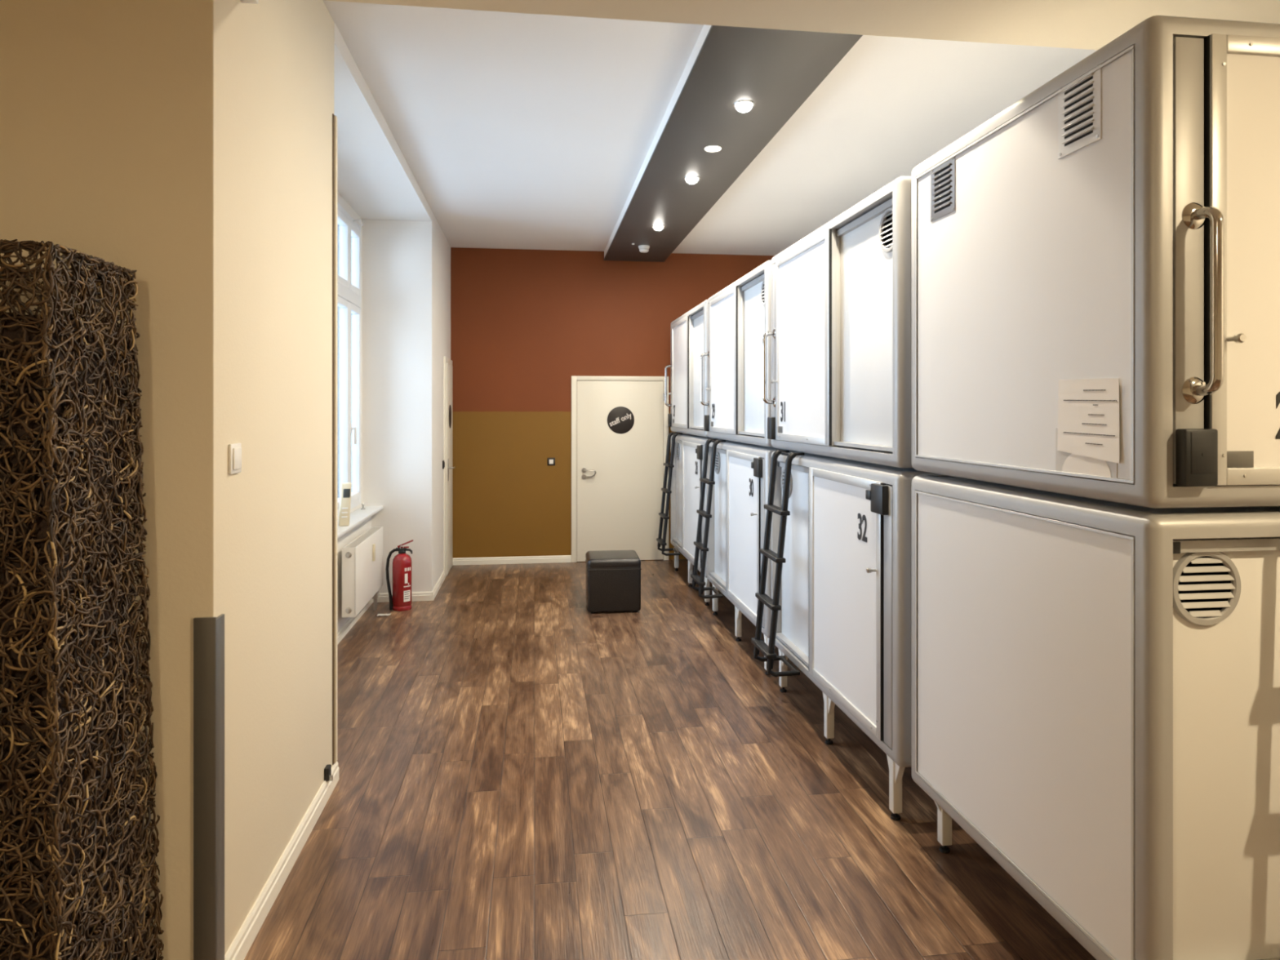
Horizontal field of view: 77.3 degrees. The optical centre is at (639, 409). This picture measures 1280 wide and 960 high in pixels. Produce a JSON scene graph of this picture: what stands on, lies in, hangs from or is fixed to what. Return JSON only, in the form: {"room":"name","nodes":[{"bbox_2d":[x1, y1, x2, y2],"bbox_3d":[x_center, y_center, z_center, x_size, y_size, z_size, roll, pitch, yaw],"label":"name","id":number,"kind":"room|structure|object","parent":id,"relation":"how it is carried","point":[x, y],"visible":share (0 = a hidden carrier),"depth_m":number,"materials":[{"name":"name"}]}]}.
{"room":"capsule hotel","nodes":[
{"label":"capsule hotel","id":0,"kind":"room"},
{"bbox_2d":[0,0,333,959],"bbox_3d":[-2.518,-0.036,2.719,2.520,3.372,1.350,0,0,-8],"label":"wall","id":1,"kind":"structure","parent":0,"point":[185,145],"depth_m":2.26,"materials":[{"name":"beige paint"}]},
{"bbox_2d":[193,613,224,959],"bbox_3d":[-1.204,1.112,2.237,0.058,1.076,0.066,0,0,-8],"label":"guard","id":2,"kind":"object","parent":1,"relation":"attached to","point":[208,632],"visible":1,"depth_m":2.21,"materials":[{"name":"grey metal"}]},
{"bbox_2d":[228,443,241,474],"bbox_3d":[-1.192,0.144,2.359,0.014,0.088,0.084,0,0,-8],"label":"light switch","id":3,"kind":"object","parent":1,"relation":"attached to","point":[234,449],"visible":1,"depth_m":2.34,"materials":[{"name":"white plastic"}]},
{"bbox_2d":[240,0,257,4],"bbox_3d":[-1.173,-1.252,2.357,0.050,0.045,0.140,0,0,-8],"label":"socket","id":4,"kind":"object","parent":1,"relation":"attached to","point":[255,2],"visible":1,"depth_m":2.42,"materials":[{"name":"white plastic"}]},
{"bbox_2d":[224,760,338,959],"bbox_3d":[-1.263,1.607,2.902,0.016,0.085,1.345,0,0,-8],"label":"baseboard","id":5,"kind":"structure","parent":1,"relation":"attached to","point":[250,928],"depth_m":2.75,"materials":[{"name":"white paint"}]},
{"bbox_2d":[324,764,333,781],"bbox_3d":[-1.321,1.544,3.397,0.030,0.061,0.042,0,0,-8],"label":"bracket","id":6,"kind":"object","parent":1,"relation":"attached to","point":[327,770],"visible":1,"depth_m":3.38,"materials":[{"name":"black plastic"}]},
{"bbox_2d":[332,113,333,764],"bbox_3d":[-1.352,0.130,3.522,0.006,2.860,0.018,0,0,-8],"label":"trim","id":7,"kind":"structure","parent":1,"relation":"attached to","point":[332,113],"depth_m":3.51,"materials":[{"name":"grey metal"}]},
{"bbox_2d":[333,115,337,762],"bbox_3d":[-1.352,0.130,3.546,0.016,2.860,0.027,0,0,-8],"label":"trim","id":8,"kind":"structure","parent":1,"relation":"attached to","point":[335,117],"depth_m":3.53,"materials":[{"name":"beige paint"}]},
{"bbox_2d":[337,516,371,631],"bbox_3d":[-2.179,1.250,5.159,0.200,0.800,3.400,0,0,-8],"label":"wall","id":9,"kind":"structure","parent":0,"point":[358,530],"depth_m":5.80,"materials":[{"name":"white paint"}]},
{"bbox_2d":[337,506,383,537],"bbox_3d":[-2.065,0.838,5.174,0.170,0.025,3.400,0,0,-8],"label":"window sill","id":10,"kind":"structure","parent":9,"relation":"on","point":[358,516],"depth_m":6.14,"materials":[{"name":"white stone"}]},
{"bbox_2d":[338,482,351,526],"bbox_3d":[-2.107,0.675,5.720,0.086,0.300,0.128,0,0,-20],"label":"handset","id":11,"kind":"object","parent":10,"relation":"on","point":[345,487],"visible":1,"depth_m":5.67,"materials":[{"name":"beige plastic"}]},
{"bbox_2d":[342,526,383,617],"bbox_3d":[-2.138,1.312,6.149,0.162,0.675,1.051,0,0,-6],"label":"radiator","id":12,"kind":"object","parent":9,"relation":"attached to","point":[362,558],"visible":1,"depth_m":5.91,"materials":[{"name":"white metal"}]},
{"bbox_2d":[346,527,380,547],"bbox_3d":[-2.122,0.982,6.159,0.071,0.010,0.988,0,0,-8],"label":"grille","id":13,"kind":"object","parent":12,"relation":"attached to","point":[362,540],"depth_m":6.11,"materials":[{"name":"white metal"}]},
{"bbox_2d":[337,598,373,644],"bbox_3d":[-2.073,1.615,5.183,0.016,0.070,3.380,0,0,-8],"label":"baseboard","id":14,"kind":"structure","parent":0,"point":[352,621],"depth_m":6.00,"materials":[{"name":"white paint"}]},
{"bbox_2d":[333,22,431,221],"bbox_3d":[-1.929,-1.676,5.192,0.705,0.092,3.400,0,0,-8],"label":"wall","id":15,"kind":"structure","parent":0,"point":[375,177],"depth_m":5.22,"materials":[{"name":"white paint"}]},
{"bbox_2d":[362,211,450,593],"bbox_3d":[-2.262,-0.036,7.660,0.720,3.372,1.580,0,0,-8],"label":"wall","id":16,"kind":"structure","parent":0,"point":[406,264],"depth_m":6.89,"materials":[{"name":"white paint"}]},
{"bbox_2d":[337,191,362,520],"bbox_3d":[-2.216,-0.390,5.154,0.125,2.480,3.400,0,0,-8],"label":"window frame","id":17,"kind":"structure","parent":16,"relation":"in","point":[340,200],"depth_m":6.80,"materials":[{"name":"white paint"}]},
{"bbox_2d":[337,202,363,516],"bbox_3d":[-2.156,-0.375,5.253,0.160,2.350,3.080,0,0,-8],"label":"window","id":18,"kind":"structure","parent":17,"relation":"attached to","point":[348,231],"depth_m":6.28,"materials":[{"name":"white paint"}]},
{"bbox_2d":[373,591,431,602],"bbox_3d":[-2.051,1.613,6.883,0.505,0.075,0.016,0,0,-8],"label":"baseboard","id":19,"kind":"structure","parent":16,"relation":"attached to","point":[416,596],"depth_m":6.89,"materials":[{"name":"white paint"}]},
{"bbox_2d":[431,570,444,600],"bbox_3d":[-1.851,1.613,7.358,0.016,0.075,0.906,0,0,-8],"label":"baseboard","id":20,"kind":"structure","parent":16,"relation":"attached to","point":[440,581],"depth_m":7.29,"materials":[{"name":"white paint"}]},
{"bbox_2d":[443,356,455,577],"bbox_3d":[-1.978,0.565,8.147,0.210,2.170,0.672,0,0,-8],"label":"door","id":21,"kind":"structure","parent":16,"relation":"in","point":[447,363],"depth_m":7.95,"materials":[{"name":"paint"}]},
{"bbox_2d":[450,247,775,561],"bbox_3d":[-0.229,-0.036,8.801,5.050,3.372,0.150,0,0,-8],"label":"wall","id":22,"kind":"structure","parent":0,"point":[524,322],"depth_m":8.61,"materials":[{"name":"paint"}]},
{"bbox_2d":[452,555,571,565],"bbox_3d":[-1.375,1.613,8.566,1.275,0.075,0.016,0,0,-8],"label":"baseboard","id":23,"kind":"structure","parent":22,"relation":"attached to","point":[557,558],"depth_m":8.56,"materials":[{"name":"white paint"}]},
{"bbox_2d":[546,457,555,465],"bbox_3d":[-0.956,0.562,8.621,0.084,0.084,0.016,0,0,-8],"label":"light switch","id":24,"kind":"object","parent":22,"relation":"attached to","point":[550,461],"visible":1,"depth_m":8.62,"materials":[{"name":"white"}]},
{"bbox_2d":[571,375,668,562],"bbox_3d":[-0.210,0.643,8.687,1.067,2.014,0.082,0,0,-8],"label":"door","id":25,"kind":"structure","parent":22,"relation":"in","point":[620,424],"depth_m":8.71,"materials":[{"name":"paint"}]},
{"bbox_2d":[244,559,1096,959],"bbox_3d":[-0.340,1.700,2.769,6.850,0.100,11.980,0,0,-8],"label":"floor","id":26,"kind":"structure","parent":0,"point":[526,772],"depth_m":3.27,"materials":[{"name":"brown wood"}]},
{"bbox_2d":[0,239,164,959],"bbox_3d":[-1.509,0.636,1.919,0.501,2.027,0.501,0,0,-8],"label":"column","id":27,"kind":"structure","parent":26,"relation":"on","point":[74,877],"depth_m":1.82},
{"bbox_2d":[377,613,391,616],"bbox_3d":[-2.052,1.645,6.412,0.100,0.009,0.050,0,0,-8],"label":"paper scrap","id":28,"kind":"object","parent":26,"relation":"on","point":[390,613],"visible":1,"depth_m":6.41,"materials":[{"name":"white paper"}]},
{"bbox_2d":[386,539,413,611],"bbox_3d":[-1.977,1.364,6.607,0.158,0.571,0.187,0,0,39],"label":"fire extinguisher","id":29,"kind":"object","parent":26,"relation":"on","point":[401,600],"visible":1,"depth_m":6.56,"materials":[{"name":"red metal"}]},
{"bbox_2d":[585,550,641,613],"bbox_3d":[-0.229,1.430,6.683,0.442,0.441,0.443,0,0,-6],"label":"pouf","id":30,"kind":"object","parent":26,"relation":"on","point":[613,577],"visible":1,"depth_m":6.47,"materials":[{"name":"black leather"}]},
{"bbox_2d":[585,550,640,567],"bbox_3d":[-0.229,1.252,6.683,0.438,0.086,0.438,0,0,-6],"label":"seat cushion","id":31,"kind":"object","parent":30,"relation":"on","point":[605,558],"depth_m":6.49,"materials":[{"name":"black leather"}]},
{"bbox_2d":[671,433,717,605],"bbox_3d":[0.997,0.948,7.545,1.248,1.405,1.713,0,0,-8],"label":"pod","id":32,"kind":"object","parent":26,"relation":"on","point":[689,449],"visible":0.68,"depth_m":7.36,"materials":[{"name":"metal"}]},
{"bbox_2d":[656,431,682,555],"bbox_3d":[0.291,0.824,7.911,0.213,1.196,0.318,0,0,-8],"label":"ladder","id":33,"kind":"object","parent":32,"relation":"attached to","point":[661,541],"visible":0.99,"depth_m":7.78,"materials":[{"name":"black metal"}]},
{"bbox_2d":[675,442,679,459],"bbox_3d":[0.383,0.421,8.147,0.012,0.184,0.184,0,0,-8],"label":"round vent","id":34,"kind":"object","parent":32,"relation":"attached to","point":[677,445],"depth_m":8.15,"materials":[{"name":"white plastic"}]},
{"bbox_2d":[664,299,709,437],"bbox_3d":[0.983,-0.343,7.543,1.276,1.145,1.713,0,0,-8],"label":"pod","id":35,"kind":"object","parent":32,"relation":"on","point":[689,331],"visible":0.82,"depth_m":7.33,"materials":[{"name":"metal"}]},
{"bbox_2d":[707,439,789,675],"bbox_3d":[1.229,0.948,5.786,1.248,1.405,1.713,0,0,-8],"label":"pod","id":36,"kind":"object","parent":26,"relation":"on","point":[740,489],"visible":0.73,"depth_m":5.51,"materials":[{"name":"metal"}]},
{"bbox_2d":[690,438,725,599],"bbox_3d":[0.523,0.824,6.151,0.213,1.196,0.318,0,0,-8],"label":"ladder","id":37,"kind":"object","parent":36,"relation":"attached to","point":[703,547],"visible":1,"depth_m":6.03,"materials":[{"name":"black metal"}]},
{"bbox_2d":[714,452,720,473],"bbox_3d":[0.615,0.421,6.387,0.012,0.184,0.184,0,0,-8],"label":"round vent","id":38,"kind":"object","parent":36,"relation":"attached to","point":[717,462],"depth_m":6.34,"materials":[{"name":"white plastic"}]},
{"bbox_2d":[700,260,773,447],"bbox_3d":[1.215,-0.343,5.784,1.276,1.145,1.713,0,0,-8],"label":"pod","id":39,"kind":"object","parent":36,"relation":"on","point":[740,314],"visible":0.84,"depth_m":5.58,"materials":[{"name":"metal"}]},
{"bbox_2d":[760,279,764,306],"bbox_3d":[0.792,-0.739,5.045,0.012,0.184,0.184,0,0,-8],"label":"round vent","id":40,"kind":"object","parent":39,"relation":"attached to","point":[762,280],"depth_m":5.11,"materials":[{"name":"white plastic"}]},
{"bbox_2d":[771,450,942,821],"bbox_3d":[1.462,0.948,4.026,1.248,1.405,1.713,0,0,-8],"label":"pod","id":41,"kind":"object","parent":26,"relation":"on","point":[844,620],"visible":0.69,"depth_m":3.56,"materials":[{"name":"metal"}]},
{"bbox_2d":[751,449,804,676],"bbox_3d":[0.755,0.824,4.392,0.213,1.196,0.318,0,0,-8],"label":"ladder","id":42,"kind":"object","parent":41,"relation":"attached to","point":[768,651],"visible":1,"depth_m":4.29,"materials":[{"name":"black metal"}]},
{"bbox_2d":[781,467,792,497],"bbox_3d":[0.848,0.421,4.628,0.012,0.184,0.184,0,0,-8],"label":"round vent","id":43,"kind":"object","parent":41,"relation":"attached to","point":[782,468],"depth_m":4.65,"materials":[{"name":"white plastic"}]},
{"bbox_2d":[762,176,912,468],"bbox_3d":[1.448,-0.343,4.024,1.276,1.145,1.713,0,0,-8],"label":"pod","id":44,"kind":"object","parent":41,"relation":"on","point":[841,333],"visible":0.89,"depth_m":3.73,"materials":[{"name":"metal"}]},
{"bbox_2d":[879,206,892,252],"bbox_3d":[1.025,-0.739,3.285,0.012,0.184,0.184,0,0,-8],"label":"round vent","id":45,"kind":"object","parent":44,"relation":"attached to","point":[885,212],"depth_m":3.32,"materials":[{"name":"white plastic"}]},
{"bbox_2d":[911,475,1279,959],"bbox_3d":[1.943,0.948,2.512,1.713,1.405,1.248,0,0,-8],"label":"pod","id":46,"kind":"object","parent":26,"relation":"on","point":[1095,683],"visible":0.99,"depth_m":1.98,"materials":[{"name":"metal"}]},
{"bbox_2d":[911,15,1279,508],"bbox_3d":[1.943,-0.343,2.498,1.717,1.145,1.276,0,0,-8],"label":"pod","id":47,"kind":"object","parent":46,"relation":"on","point":[1120,218],"visible":1,"depth_m":1.93,"materials":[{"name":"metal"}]},
{"bbox_2d":[930,155,955,222],"bbox_3d":[1.049,-0.763,2.773,0.003,0.188,0.165,0,0,-8],"label":"vent","id":48,"kind":"object","parent":47,"relation":"attached to","point":[942,170],"depth_m":2.77,"materials":[{"name":"white plastic"}]},
{"bbox_2d":[1057,64,1101,159],"bbox_3d":[1.141,-0.774,2.079,0.003,0.196,0.165,0,0,-8],"label":"vent","id":49,"kind":"object","parent":47,"relation":"attached to","point":[1079,91],"depth_m":2.07,"materials":[{"name":"white plastic"}]},
{"bbox_2d":[1055,427,1117,478],"bbox_3d":[1.143,0.109,2.057,0.003,0.118,0.230,0,0,-8],"label":"holder","id":50,"kind":"object","parent":47,"relation":"attached to","point":[1067,462],"visible":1,"depth_m":2.06,"materials":[{"name":"white"}]},
{"bbox_2d":[1057,377,1119,463],"bbox_3d":[1.141,0.025,2.044,0.004,0.211,0.235,0,0,-8],"label":"paper notice","id":51,"kind":"object","parent":47,"relation":"attached to","point":[1088,409],"visible":1,"depth_m":2.03,"materials":[{"name":"white paper"}]},
{"bbox_2d":[1173,551,1240,626],"bbox_3d":[1.341,0.421,1.898,0.184,0.184,0.012,0,0,-8],"label":"round vent","id":52,"kind":"object","parent":46,"relation":"attached to","point":[1206,585],"depth_m":1.90,"materials":[{"name":"white plastic"}]},
{"bbox_2d":[322,0,1097,255],"bbox_3d":[-0.026,-1.782,5.736,5.450,0.120,6.180,0,0,-8],"label":"ceiling","id":53,"kind":"structure","parent":0,"point":[516,131],"depth_m":4.67,"materials":[{"name":"paint"}]},
{"bbox_2d":[604,24,711,257],"bbox_3d":[0.332,-1.680,5.738,0.656,0.084,6.070,0,0,-8],"label":"ceiling","id":54,"kind":"structure","parent":53,"relation":"attached to","point":[703,34],"depth_m":4.59,"materials":[{"name":"paint"}]},
{"bbox_2d":[604,25,862,262],"bbox_3d":[0.332,-1.630,5.738,0.664,0.016,6.070,0,0,-8],"label":"ceiling panel","id":55,"kind":"object","parent":54,"relation":"attached to","point":[777,70],"visible":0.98,"depth_m":4.49,"materials":[{"name":"black paint"}]},
{"bbox_2d":[638,244,649,253],"bbox_3d":[0.040,-1.592,7.941,0.112,0.060,0.112,0,0,-8],"label":"smoke detector","id":56,"kind":"object","parent":55,"relation":"attached to","point":[642,248],"visible":1,"depth_m":7.90,"materials":[{"name":"white plastic"}]},
{"bbox_2d":[652,224,664,231],"bbox_3d":[0.163,-1.604,7.074,0.116,0.040,0.116,0,0,-8],"label":"ceiling spotlight","id":57,"kind":"object","parent":55,"relation":"attached to","point":[656,227],"visible":1,"depth_m":7.04,"materials":[{"name":"silver metal"}]},
{"bbox_2d":[684,175,700,183],"bbox_3d":[0.364,-1.604,5.606,0.116,0.040,0.116,0,0,-8],"label":"ceiling spotlight","id":58,"kind":"object","parent":55,"relation":"attached to","point":[691,179],"visible":1,"depth_m":5.58,"materials":[{"name":"silver metal"}]},
{"bbox_2d":[704,145,721,151],"bbox_3d":[0.453,-1.618,4.969,0.104,0.008,0.104,0,0,-8],"label":"ceiling disc","id":59,"kind":"object","parent":55,"relation":"attached to","point":[709,148],"visible":1,"depth_m":4.96,"materials":[{"name":"white"}]},
{"bbox_2d":[733,100,755,112],"bbox_3d":[0.552,-1.604,4.252,0.116,0.040,0.116,0,0,-8],"label":"ceiling spotlight","id":60,"kind":"object","parent":55,"relation":"attached to","point":[743,106],"visible":1,"depth_m":4.22,"materials":[{"name":"silver metal"}]},
{"bbox_2d":[324,0,1279,49],"bbox_3d":[0.064,-1.558,-0.294,6.850,0.567,5.800,0,0,-8],"label":"ceiling","id":61,"kind":"structure","parent":0,"point":[1089,24],"depth_m":2.57,"materials":[{"name":"beige paint"}]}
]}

